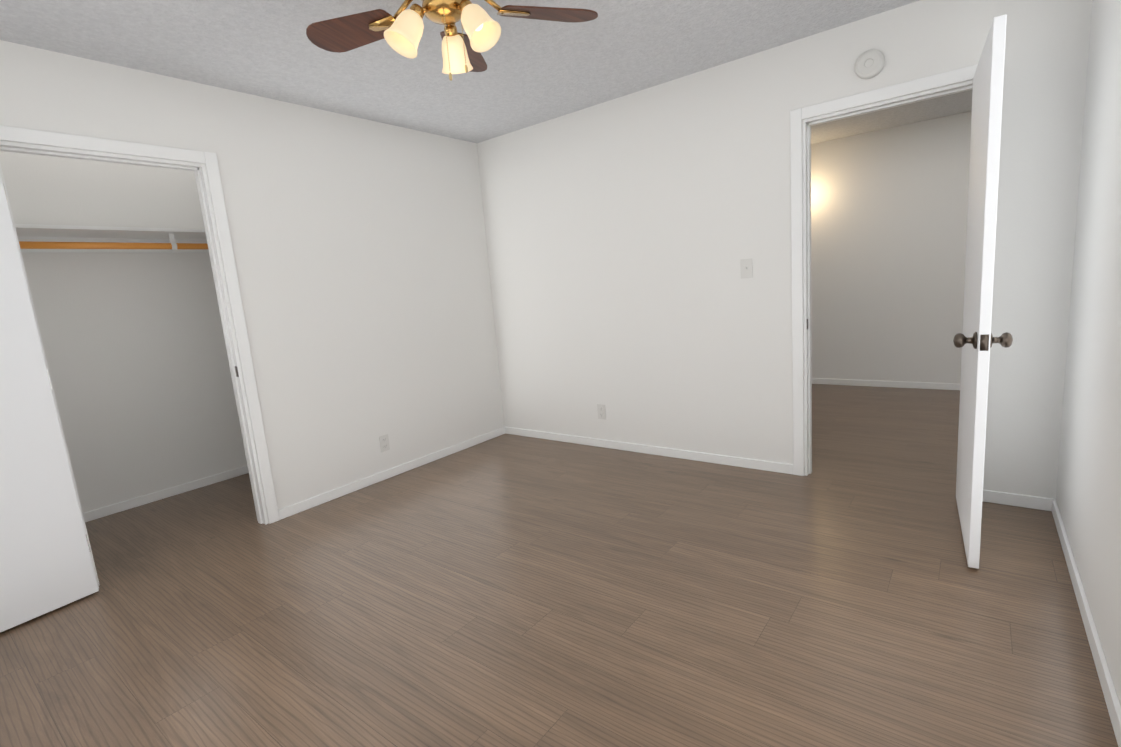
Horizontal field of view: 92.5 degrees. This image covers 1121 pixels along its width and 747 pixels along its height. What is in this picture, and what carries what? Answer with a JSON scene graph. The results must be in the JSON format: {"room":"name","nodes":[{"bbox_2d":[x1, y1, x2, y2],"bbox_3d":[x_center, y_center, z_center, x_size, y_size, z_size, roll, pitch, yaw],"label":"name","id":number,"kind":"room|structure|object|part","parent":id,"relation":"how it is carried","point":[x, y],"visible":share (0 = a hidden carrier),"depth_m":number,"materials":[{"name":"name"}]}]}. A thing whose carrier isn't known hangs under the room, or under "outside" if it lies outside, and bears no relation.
{"room":"empty bedroom","nodes":[
{"label":"empty bedroom","id":0,"kind":"room"},
{"bbox_2d":[0,151,246,512],"bbox_3d":[-2.891,-0.336,3.642,0.110,2.440,2.320,3,12,38],"label":"wall","id":1,"kind":"structure","parent":0,"point":[134,345],"depth_m":3.56,"materials":[{"name":"white paint"}]},
{"bbox_2d":[15,224,208,251],"bbox_3d":[-2.730,-0.835,3.404,0.400,0.128,2.100,3,12,38],"label":"shelf unit","id":2,"kind":"object","parent":1,"relation":"attached to","point":[49,238],"visible":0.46,"depth_m":3.31,"materials":[{"name":"white wood"}]},
{"bbox_3d":[-2.648,-0.796,3.349,0.040,0.040,2.060,3,12,38],"label":"closet shelf rod","id":3,"kind":"part","parent":2,"relation":"part of","materials":[{"name":"brown wood"}]},
{"bbox_3d":[-2.650,-0.821,3.344,0.056,0.108,2.060,3,12,38],"label":"closet shelf mount","id":4,"kind":"part","parent":2,"relation":"part of","materials":[{"name":"white"}]},
{"bbox_2d":[83,465,248,521],"bbox_3d":[-2.748,0.836,3.795,0.013,0.062,2.100,3,12,38],"label":"baseboard","id":5,"kind":"structure","parent":1,"relation":"attached to","point":[146,499],"depth_m":3.73,"materials":[{"name":"white wood"}]},
{"bbox_2d":[0,40,504,523],"bbox_3d":[-1.712,-0.359,3.204,0.110,2.440,3.805,3,12,38],"label":"wall","id":6,"kind":"structure","parent":0,"point":[359,247],"depth_m":3.44,"materials":[{"name":"white paint"}]},
{"bbox_2d":[0,174,98,632],"bbox_3d":[-2.452,0.097,2.024,0.179,2.014,0.811,1,11,31],"label":"closet door","id":7,"kind":"structure","parent":6,"relation":"in","point":[46,564],"depth_m":2.30,"materials":[{"name":"white wood"}]},
{"bbox_2d":[0,141,267,588],"bbox_3d":[-2.091,-0.043,2.731,0.108,2.030,0.800,3,12,38],"label":"door frame","id":8,"kind":"structure","parent":6,"relation":"attached to","point":[199,169],"depth_m":2.89,"materials":[{"name":"white wood"}]},
{"bbox_2d":[0,125,279,523],"bbox_3d":[-2.093,-0.073,2.726,0.142,2.090,0.920,3,12,38],"label":"trim","id":9,"kind":"structure","parent":6,"relation":"attached to","point":[55,139],"depth_m":2.90,"materials":[{"name":"white wood"}]},
{"bbox_2d":[379,434,389,451],"bbox_3d":[-1.236,0.490,3.776,0.010,0.115,0.072,3,12,38],"label":"electrical outlet","id":10,"kind":"object","parent":6,"relation":"attached to","point":[384,442],"visible":1,"depth_m":3.77,"materials":[{"name":"white plastic"}]},
{"bbox_2d":[278,427,505,519],"bbox_3d":[-1.096,0.675,3.966,0.013,0.062,1.950,3,12,38],"label":"baseboard","id":11,"kind":"structure","parent":6,"relation":"attached to","point":[306,504],"depth_m":3.76,"materials":[{"name":"white wood"}]},
{"bbox_2d":[0,0,972,143],"bbox_3d":[0.386,-1.780,2.969,6.020,0.100,6.695,3,12,38],"label":"ceiling","id":12,"kind":"structure","parent":0,"point":[537,72],"depth_m":2.69,"materials":[{"name":"white paint"}]},
{"bbox_2d":[306,0,597,80],"bbox_3d":[-0.432,-1.246,1.850,1.102,0.462,1.061,3,12,38],"label":"ceiling fan","id":13,"kind":"object","parent":12,"relation":"hanging from","point":[400,31],"visible":1,"depth_m":1.93,"materials":[{"name":"brown wood"}]},
{"bbox_2d":[235,319,807,376],"bbox_3d":[-0.198,-0.148,3.067,3.288,0.060,0.022,-5,9,-2],"label":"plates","id":14,"kind":"object","parent":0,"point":[236,370],"visible":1,"depth_m":3.03,"materials":[{"name":"silver metal"}]},
{"bbox_2d":[0,384,1117,746],"bbox_3d":[0.586,0.719,3.377,6.020,0.100,6.695,3,12,38],"label":"floor","id":15,"kind":"structure","parent":0,"point":[506,590],"depth_m":2.08,"materials":[{"name":"brown laminate"}]},
{"bbox_2d":[477,0,1091,498],"bbox_3d":[0.919,-0.615,3.477,3.710,2.440,0.110,3,12,38],"label":"wall","id":16,"kind":"structure","parent":0,"point":[627,234],"depth_m":3.32,"materials":[{"name":"white paint"}]},
{"bbox_2d":[597,404,605,419],"bbox_3d":[0.311,0.291,4.078,0.072,0.115,0.010,3,12,38],"label":"electrical outlet","id":17,"kind":"object","parent":16,"relation":"attached to","point":[601,410],"visible":1,"depth_m":4.07,"materials":[{"name":"white plastic"}]},
{"bbox_2d":[506,427,792,473],"bbox_3d":[0.464,0.542,4.013,2.420,0.062,0.013,3,12,38],"label":"baseboard","id":18,"kind":"structure","parent":16,"relation":"attached to","point":[662,451],"depth_m":3.80,"materials":[{"name":"white wood"}]},
{"bbox_2d":[740,258,752,278],"bbox_3d":[1.119,-0.632,3.235,0.072,0.115,0.018,3,12,38],"label":"switch plate","id":19,"kind":"object","parent":16,"relation":"attached to","point":[746,266],"visible":1,"depth_m":3.23,"materials":[{"name":"white plastic"}]},
{"bbox_2d":[855,49,884,78],"bbox_3d":[1.544,-1.547,2.684,0.132,0.132,0.038,3,12,38],"label":"smoke detector","id":20,"kind":"object","parent":16,"relation":"attached to","point":[869,64],"visible":0.98,"depth_m":2.67,"materials":[{"name":"white plastic"}]},
{"bbox_2d":[790,64,977,475],"bbox_3d":[1.737,-0.406,2.887,0.900,2.090,0.142,3,12,38],"label":"door frame","id":21,"kind":"structure","parent":16,"relation":"attached to","point":[952,77],"depth_m":2.99,"materials":[{"name":"white wood"}]},
{"bbox_2d":[953,14,1012,568],"bbox_3d":[1.773,-0.286,2.292,0.179,2.014,0.780,2,11,33],"label":"bedroom door","id":22,"kind":"structure","parent":16,"relation":"in","point":[975,339],"depth_m":2.06,"materials":[{"name":"white wood"}]},
{"bbox_3d":[1.598,-0.123,2.031,0.179,0.066,0.104,2,11,33],"label":"knob","id":23,"kind":"part","parent":22,"relation":"part of","materials":[{"name":"silver metal"}]},
{"bbox_2d":[811,111,971,383],"bbox_3d":[3.111,-1.080,5.243,4.420,2.440,0.110,3,12,38],"label":"wall","id":24,"kind":"structure","parent":0,"point":[889,208],"depth_m":5.11,"materials":[{"name":"white paint"}]},
{"bbox_2d":[812,378,959,389],"bbox_3d":[3.168,0.101,5.387,4.200,0.062,0.013,3,12,38],"label":"baseboard","id":25,"kind":"structure","parent":24,"relation":"attached to","point":[920,385],"depth_m":5.31,"materials":[{"name":"white wood"}]},
{"bbox_2d":[1056,0,1120,705],"bbox_3d":[1.195,-0.216,0.903,0.110,2.440,3.695,3,12,38],"label":"wall","id":26,"kind":"structure","parent":0,"point":[1088,495],"depth_m":1.85,"materials":[{"name":"white paint"}]},
{"bbox_2d":[1046,498,1120,746],"bbox_3d":[1.239,0.951,1.132,0.013,0.062,3.695,3,12,38],"label":"baseboard","id":27,"kind":"structure","parent":26,"relation":"attached to","point":[1098,655],"depth_m":1.69,"materials":[{"name":"white wood"}]}
]}

